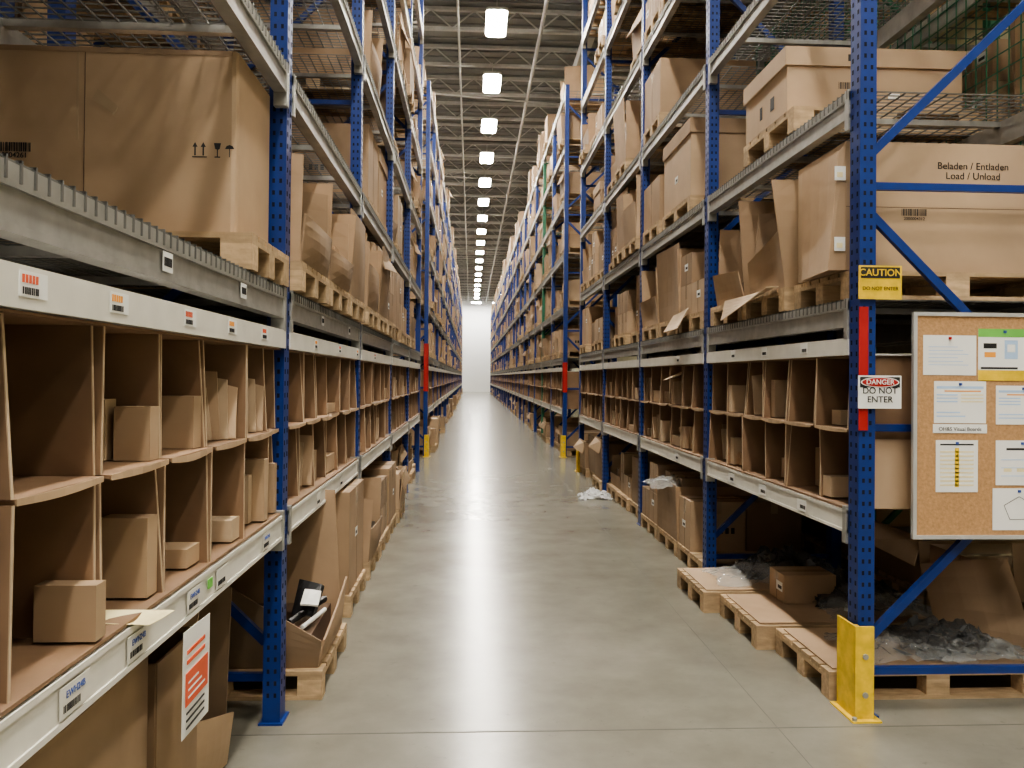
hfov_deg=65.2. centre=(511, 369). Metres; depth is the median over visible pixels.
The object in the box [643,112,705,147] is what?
wooden pallet
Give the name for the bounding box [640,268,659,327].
open cardboard box
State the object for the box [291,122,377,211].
cardboard box
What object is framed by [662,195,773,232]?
wooden pallet
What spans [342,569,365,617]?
wooden pallet
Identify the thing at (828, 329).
rack
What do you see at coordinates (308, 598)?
electronic device
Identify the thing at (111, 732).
open cardboard box
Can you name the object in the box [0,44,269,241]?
cardboard box
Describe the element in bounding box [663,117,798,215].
cardboard box
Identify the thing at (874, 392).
sign
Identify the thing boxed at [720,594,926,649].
wooden pallet
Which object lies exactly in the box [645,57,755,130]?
cardboard box
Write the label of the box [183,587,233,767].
open cardboard box
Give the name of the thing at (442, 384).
shelf
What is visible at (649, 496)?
cartons
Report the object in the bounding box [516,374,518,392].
shelf
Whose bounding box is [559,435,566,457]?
protector
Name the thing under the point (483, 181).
light
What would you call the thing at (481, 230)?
light
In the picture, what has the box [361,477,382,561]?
open cardboard box
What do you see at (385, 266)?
open cardboard box
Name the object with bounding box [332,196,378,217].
wooden pallet
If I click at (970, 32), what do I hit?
wall
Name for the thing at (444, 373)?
shelf
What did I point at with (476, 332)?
wall
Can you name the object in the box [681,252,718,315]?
cartons
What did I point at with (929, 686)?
wooden pallet
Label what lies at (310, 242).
open cardboard box
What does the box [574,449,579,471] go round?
protector
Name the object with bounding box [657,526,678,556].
wooden pallet
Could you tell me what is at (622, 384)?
shelf
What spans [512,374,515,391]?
shelf
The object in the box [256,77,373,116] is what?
wooden pallet
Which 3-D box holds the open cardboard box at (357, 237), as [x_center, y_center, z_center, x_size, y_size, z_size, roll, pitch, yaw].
[-1.577,-0.800,5.728,1.019,0.580,0.757,1,-1,-3]
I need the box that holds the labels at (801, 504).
[675,343,806,511]
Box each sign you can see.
[858,265,901,299]
[858,375,900,408]
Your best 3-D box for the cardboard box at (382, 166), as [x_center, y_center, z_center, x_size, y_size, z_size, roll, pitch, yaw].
[-1.808,-1.846,8.164,0.994,0.650,0.744,1,-1,-3]
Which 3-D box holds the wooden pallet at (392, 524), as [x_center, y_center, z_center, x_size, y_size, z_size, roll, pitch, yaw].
[-1.713,1.586,8.140,1.000,0.140,0.740,1,-1,-3]
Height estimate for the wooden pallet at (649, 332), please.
0.140 m
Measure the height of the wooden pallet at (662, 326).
0.140 m
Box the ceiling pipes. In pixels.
[423,0,635,301]
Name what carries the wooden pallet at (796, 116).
on the rack at (828, 329)
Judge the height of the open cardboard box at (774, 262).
0.623 m
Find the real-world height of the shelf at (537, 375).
0.758 m
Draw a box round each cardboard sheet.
[664,308,688,331]
[683,567,769,590]
[721,286,778,320]
[726,594,920,623]
[784,628,1023,668]
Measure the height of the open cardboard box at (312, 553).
0.810 m
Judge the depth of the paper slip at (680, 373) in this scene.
7.37 m
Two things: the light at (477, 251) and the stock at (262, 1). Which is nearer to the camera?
the stock at (262, 1)
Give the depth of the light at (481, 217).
37.74 m
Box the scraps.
[821,607,911,655]
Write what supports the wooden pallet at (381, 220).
on the rack at (52, 222)
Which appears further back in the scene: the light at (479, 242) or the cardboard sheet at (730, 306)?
the light at (479, 242)
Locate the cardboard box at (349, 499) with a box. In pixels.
[335,479,363,594]
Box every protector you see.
[423,434,429,456]
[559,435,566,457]
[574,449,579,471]
[830,615,881,723]
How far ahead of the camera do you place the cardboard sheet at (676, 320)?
7.09 m
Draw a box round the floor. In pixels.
[223,392,1023,767]
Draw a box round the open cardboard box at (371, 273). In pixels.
[364,241,378,312]
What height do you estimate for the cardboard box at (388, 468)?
0.551 m
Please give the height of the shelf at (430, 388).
0.758 m
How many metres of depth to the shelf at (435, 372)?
19.62 m
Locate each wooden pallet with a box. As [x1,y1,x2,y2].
[0,231,288,286]
[114,261,328,303]
[227,623,346,700]
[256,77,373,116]
[293,0,376,3]
[321,281,349,314]
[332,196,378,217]
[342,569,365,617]
[344,294,364,322]
[361,306,378,329]
[363,543,379,580]
[367,215,386,234]
[375,314,387,333]
[379,526,388,557]
[383,320,395,337]
[387,513,396,539]
[641,513,657,539]
[642,323,658,340]
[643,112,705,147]
[643,220,726,246]
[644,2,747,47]
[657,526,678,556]
[659,320,678,336]
[661,0,748,15]
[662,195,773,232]
[677,542,806,567]
[677,568,769,612]
[679,311,703,332]
[710,304,746,325]
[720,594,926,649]
[743,106,978,169]
[746,287,793,318]
[776,628,1023,699]
[794,270,1023,309]
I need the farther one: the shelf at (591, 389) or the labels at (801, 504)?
the shelf at (591, 389)
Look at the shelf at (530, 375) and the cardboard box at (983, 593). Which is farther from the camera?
the shelf at (530, 375)
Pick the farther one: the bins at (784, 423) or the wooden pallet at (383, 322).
the wooden pallet at (383, 322)
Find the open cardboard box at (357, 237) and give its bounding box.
[332,208,366,302]
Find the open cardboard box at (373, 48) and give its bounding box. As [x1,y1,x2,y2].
[256,0,382,97]
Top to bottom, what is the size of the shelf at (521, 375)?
0.758 m
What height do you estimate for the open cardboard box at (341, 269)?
0.564 m
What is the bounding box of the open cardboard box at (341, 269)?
[303,183,353,292]
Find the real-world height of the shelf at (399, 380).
0.758 m
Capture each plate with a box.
[423,343,428,390]
[562,362,566,391]
[858,307,868,429]
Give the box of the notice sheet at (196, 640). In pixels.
[181,613,209,740]
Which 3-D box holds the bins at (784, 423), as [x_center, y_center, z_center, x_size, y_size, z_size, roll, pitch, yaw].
[1.885,0.320,5.109,0.626,0.758,2.338,1,-1,-3]
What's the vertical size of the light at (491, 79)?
0.410 m
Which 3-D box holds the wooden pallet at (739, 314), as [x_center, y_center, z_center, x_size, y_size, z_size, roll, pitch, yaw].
[2.078,-0.405,5.838,1.060,0.140,0.720,1,-1,-3]
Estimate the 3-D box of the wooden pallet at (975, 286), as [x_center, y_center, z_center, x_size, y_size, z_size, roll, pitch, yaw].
[2.215,-0.417,4.338,1.120,0.140,0.670,1,-1,-3]
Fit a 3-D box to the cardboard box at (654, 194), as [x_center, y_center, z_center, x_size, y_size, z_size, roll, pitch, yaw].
[1.936,-1.714,8.354,0.972,0.456,0.721,1,-1,-3]
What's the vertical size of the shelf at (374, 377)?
0.758 m
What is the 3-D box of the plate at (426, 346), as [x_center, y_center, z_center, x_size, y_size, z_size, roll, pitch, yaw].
[-1.712,-0.051,15.958,0.092,0.950,0.112,1,-1,-3]
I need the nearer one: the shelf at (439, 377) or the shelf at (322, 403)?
the shelf at (322, 403)
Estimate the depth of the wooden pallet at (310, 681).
3.95 m
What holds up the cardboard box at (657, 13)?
on the rack at (828, 329)
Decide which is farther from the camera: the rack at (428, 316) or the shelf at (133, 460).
the rack at (428, 316)
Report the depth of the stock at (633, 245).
12.87 m
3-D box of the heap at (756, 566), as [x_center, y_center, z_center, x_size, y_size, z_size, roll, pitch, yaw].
[2.043,1.401,5.952,0.758,0.228,0.471,1,-1,-3]
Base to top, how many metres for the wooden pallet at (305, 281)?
0.140 m
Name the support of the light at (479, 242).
hanging from the ceiling at (578, 59)
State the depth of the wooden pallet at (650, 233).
8.28 m
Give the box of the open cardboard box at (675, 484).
[656,470,751,540]
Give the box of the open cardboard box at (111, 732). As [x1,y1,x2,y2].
[19,656,147,767]
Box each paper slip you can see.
[105,610,174,624]
[665,372,681,379]
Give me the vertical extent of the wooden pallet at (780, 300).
0.140 m
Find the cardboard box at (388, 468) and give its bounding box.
[362,461,395,524]
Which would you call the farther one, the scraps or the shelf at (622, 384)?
the shelf at (622, 384)
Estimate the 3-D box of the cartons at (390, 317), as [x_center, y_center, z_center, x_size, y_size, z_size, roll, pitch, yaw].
[-1.720,-0.798,8.154,0.963,0.617,0.711,1,-1,-3]
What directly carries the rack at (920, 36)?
on the floor
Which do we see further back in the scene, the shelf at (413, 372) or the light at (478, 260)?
the light at (478, 260)
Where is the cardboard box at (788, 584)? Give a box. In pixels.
[770,566,835,603]
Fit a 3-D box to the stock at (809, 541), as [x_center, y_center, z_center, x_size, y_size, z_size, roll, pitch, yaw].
[3.220,-2.072,8.874,1.000,7.554,9.640,1,-1,-3]
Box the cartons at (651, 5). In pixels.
[646,0,660,28]
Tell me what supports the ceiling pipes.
attached to the ceiling at (578, 59)
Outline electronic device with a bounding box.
[287,579,326,628]
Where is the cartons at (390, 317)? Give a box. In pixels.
[387,263,393,323]
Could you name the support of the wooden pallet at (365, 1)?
on the rack at (52, 222)
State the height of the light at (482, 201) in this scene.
0.410 m
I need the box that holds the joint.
[231,395,1023,767]
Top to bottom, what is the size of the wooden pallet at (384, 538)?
0.140 m
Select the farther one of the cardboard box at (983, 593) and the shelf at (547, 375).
the shelf at (547, 375)
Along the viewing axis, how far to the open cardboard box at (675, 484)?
7.34 m
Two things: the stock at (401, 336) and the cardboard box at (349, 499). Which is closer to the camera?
the cardboard box at (349, 499)
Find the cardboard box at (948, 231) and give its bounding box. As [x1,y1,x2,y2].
[798,141,1023,283]
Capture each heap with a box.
[577,487,612,499]
[729,544,835,579]
[815,563,913,608]
[883,615,1019,660]
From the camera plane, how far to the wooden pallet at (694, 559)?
6.72 m
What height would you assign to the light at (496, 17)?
0.410 m
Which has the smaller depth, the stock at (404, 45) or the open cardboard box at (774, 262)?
the open cardboard box at (774, 262)
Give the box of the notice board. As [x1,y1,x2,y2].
[911,312,1023,538]
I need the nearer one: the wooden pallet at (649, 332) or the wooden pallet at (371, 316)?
the wooden pallet at (371, 316)
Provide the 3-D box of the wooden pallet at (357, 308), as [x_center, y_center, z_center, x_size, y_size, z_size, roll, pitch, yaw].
[-1.600,-0.438,5.709,1.000,0.140,0.740,1,-1,-3]
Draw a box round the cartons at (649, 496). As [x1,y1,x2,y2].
[642,461,693,524]
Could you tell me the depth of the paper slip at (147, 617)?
2.09 m
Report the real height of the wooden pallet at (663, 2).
0.140 m
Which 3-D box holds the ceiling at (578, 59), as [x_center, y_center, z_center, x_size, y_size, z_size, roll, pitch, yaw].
[-0.326,-7.705,37.097,19.019,0.850,94.000,1,-1,-3]
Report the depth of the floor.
4.40 m
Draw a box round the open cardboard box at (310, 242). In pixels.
[290,153,331,277]
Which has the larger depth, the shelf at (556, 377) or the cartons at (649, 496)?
the shelf at (556, 377)
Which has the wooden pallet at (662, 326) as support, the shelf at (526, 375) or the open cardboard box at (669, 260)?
the open cardboard box at (669, 260)
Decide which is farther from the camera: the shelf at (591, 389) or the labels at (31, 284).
the shelf at (591, 389)
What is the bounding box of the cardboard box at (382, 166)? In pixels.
[378,148,387,225]
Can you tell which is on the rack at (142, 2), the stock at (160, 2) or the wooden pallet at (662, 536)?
the stock at (160, 2)
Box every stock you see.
[15,0,312,70]
[76,0,330,53]
[316,7,462,508]
[349,0,462,522]
[490,0,705,517]
[490,0,722,503]
[745,0,1023,655]
[777,8,1023,608]
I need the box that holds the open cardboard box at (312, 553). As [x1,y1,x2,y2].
[228,490,346,668]
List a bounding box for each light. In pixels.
[476,237,484,244]
[476,250,483,253]
[476,254,482,262]
[477,208,486,220]
[477,224,485,233]
[478,194,488,205]
[479,177,490,186]
[480,150,493,163]
[481,109,496,132]
[483,63,501,92]
[485,6,507,36]
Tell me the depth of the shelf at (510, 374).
37.67 m
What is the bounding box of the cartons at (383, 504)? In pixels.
[362,475,386,537]
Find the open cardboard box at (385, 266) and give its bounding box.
[369,242,396,318]
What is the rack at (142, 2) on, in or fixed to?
on the floor
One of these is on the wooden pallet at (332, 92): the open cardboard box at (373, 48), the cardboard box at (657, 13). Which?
the open cardboard box at (373, 48)
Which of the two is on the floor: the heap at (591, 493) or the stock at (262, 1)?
the heap at (591, 493)
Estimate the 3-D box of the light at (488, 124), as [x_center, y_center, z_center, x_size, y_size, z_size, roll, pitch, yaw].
[-0.692,-7.512,24.059,0.460,0.410,1.300,1,-1,-3]
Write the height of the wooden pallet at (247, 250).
0.140 m
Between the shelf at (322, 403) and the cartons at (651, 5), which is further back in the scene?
the cartons at (651, 5)
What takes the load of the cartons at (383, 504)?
on the wooden pallet at (384, 538)
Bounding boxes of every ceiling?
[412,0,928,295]
[412,0,982,300]
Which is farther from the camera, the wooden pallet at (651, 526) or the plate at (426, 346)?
the plate at (426, 346)
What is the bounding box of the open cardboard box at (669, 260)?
[656,243,718,322]
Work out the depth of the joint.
3.66 m
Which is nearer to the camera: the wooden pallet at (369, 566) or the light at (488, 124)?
the wooden pallet at (369, 566)
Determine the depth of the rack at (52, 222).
3.44 m
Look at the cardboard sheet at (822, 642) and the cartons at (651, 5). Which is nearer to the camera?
the cardboard sheet at (822, 642)
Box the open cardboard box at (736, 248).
[713,201,774,305]
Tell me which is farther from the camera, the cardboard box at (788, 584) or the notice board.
the cardboard box at (788, 584)
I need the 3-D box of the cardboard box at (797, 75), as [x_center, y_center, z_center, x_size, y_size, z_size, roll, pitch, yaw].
[2.129,-1.703,5.079,1.090,0.380,0.731,1,-1,-3]
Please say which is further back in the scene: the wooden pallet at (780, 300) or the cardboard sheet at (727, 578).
the cardboard sheet at (727, 578)
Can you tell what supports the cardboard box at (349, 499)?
on the wooden pallet at (360, 584)
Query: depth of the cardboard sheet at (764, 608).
4.98 m
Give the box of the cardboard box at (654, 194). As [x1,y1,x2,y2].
[644,174,663,231]
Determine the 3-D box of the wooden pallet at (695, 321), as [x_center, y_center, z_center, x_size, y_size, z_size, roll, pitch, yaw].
[2.009,-0.397,6.795,1.000,0.140,0.740,1,-1,-3]
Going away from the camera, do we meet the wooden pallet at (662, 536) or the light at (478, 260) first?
the wooden pallet at (662, 536)
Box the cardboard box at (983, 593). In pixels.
[920,558,1023,654]
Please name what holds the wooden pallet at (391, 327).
on the rack at (52, 222)
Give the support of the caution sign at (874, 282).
attached to the rack at (828, 329)
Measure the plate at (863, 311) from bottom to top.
0.590 m
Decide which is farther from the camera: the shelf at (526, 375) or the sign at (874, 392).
the shelf at (526, 375)
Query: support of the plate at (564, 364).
attached to the rack at (547, 326)
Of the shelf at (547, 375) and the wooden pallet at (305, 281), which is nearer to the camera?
the wooden pallet at (305, 281)
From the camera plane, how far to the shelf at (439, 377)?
22.47 m
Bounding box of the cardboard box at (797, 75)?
[743,46,965,144]
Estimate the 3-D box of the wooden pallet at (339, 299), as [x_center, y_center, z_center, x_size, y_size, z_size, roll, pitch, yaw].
[-1.560,-0.445,4.935,1.000,0.140,0.740,1,-1,-3]
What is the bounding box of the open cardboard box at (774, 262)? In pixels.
[747,180,798,293]
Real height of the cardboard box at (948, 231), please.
0.650 m
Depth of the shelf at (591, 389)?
12.44 m
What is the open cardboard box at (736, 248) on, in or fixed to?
on the wooden pallet at (739, 314)
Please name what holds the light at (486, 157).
hanging from the ceiling at (578, 59)
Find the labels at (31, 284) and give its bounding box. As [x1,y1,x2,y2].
[18,251,375,721]
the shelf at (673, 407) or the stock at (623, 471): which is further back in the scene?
the stock at (623, 471)
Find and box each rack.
[0,0,332,56]
[0,0,423,767]
[393,81,462,456]
[490,84,618,456]
[579,0,1023,717]
[752,0,1023,523]
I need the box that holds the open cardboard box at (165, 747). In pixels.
[147,626,196,767]
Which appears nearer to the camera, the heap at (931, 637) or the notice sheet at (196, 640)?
the notice sheet at (196, 640)
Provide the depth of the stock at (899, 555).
5.38 m
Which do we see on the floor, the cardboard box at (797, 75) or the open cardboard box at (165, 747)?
the open cardboard box at (165, 747)
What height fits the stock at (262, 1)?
8.113 m
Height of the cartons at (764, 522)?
0.417 m
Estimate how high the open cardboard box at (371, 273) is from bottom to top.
0.655 m
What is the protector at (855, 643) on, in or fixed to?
on the floor
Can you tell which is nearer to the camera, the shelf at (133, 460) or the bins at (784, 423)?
the shelf at (133, 460)
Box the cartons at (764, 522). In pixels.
[679,496,801,550]
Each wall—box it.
[462,296,574,391]
[575,4,1017,370]
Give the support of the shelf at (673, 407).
attached to the rack at (828, 329)
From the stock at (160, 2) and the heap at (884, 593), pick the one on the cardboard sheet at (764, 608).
the heap at (884, 593)
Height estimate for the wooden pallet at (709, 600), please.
0.140 m
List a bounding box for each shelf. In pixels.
[0,308,280,718]
[287,350,358,505]
[360,361,389,454]
[391,365,408,433]
[409,368,418,420]
[420,370,432,407]
[433,371,437,402]
[438,372,440,399]
[441,372,444,397]
[444,373,445,395]
[507,374,509,389]
[510,374,511,390]
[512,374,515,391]
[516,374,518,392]
[519,374,522,394]
[524,373,527,395]
[528,373,533,397]
[535,373,540,400]
[542,372,550,403]
[551,371,578,408]
[580,369,602,421]
[604,367,638,434]
[640,364,703,457]
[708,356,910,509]
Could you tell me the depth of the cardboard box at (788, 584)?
5.15 m
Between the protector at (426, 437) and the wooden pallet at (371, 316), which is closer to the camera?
the wooden pallet at (371, 316)
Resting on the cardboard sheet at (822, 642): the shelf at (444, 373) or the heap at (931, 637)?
the heap at (931, 637)
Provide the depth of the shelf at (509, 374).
39.72 m
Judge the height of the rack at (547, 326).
7.500 m

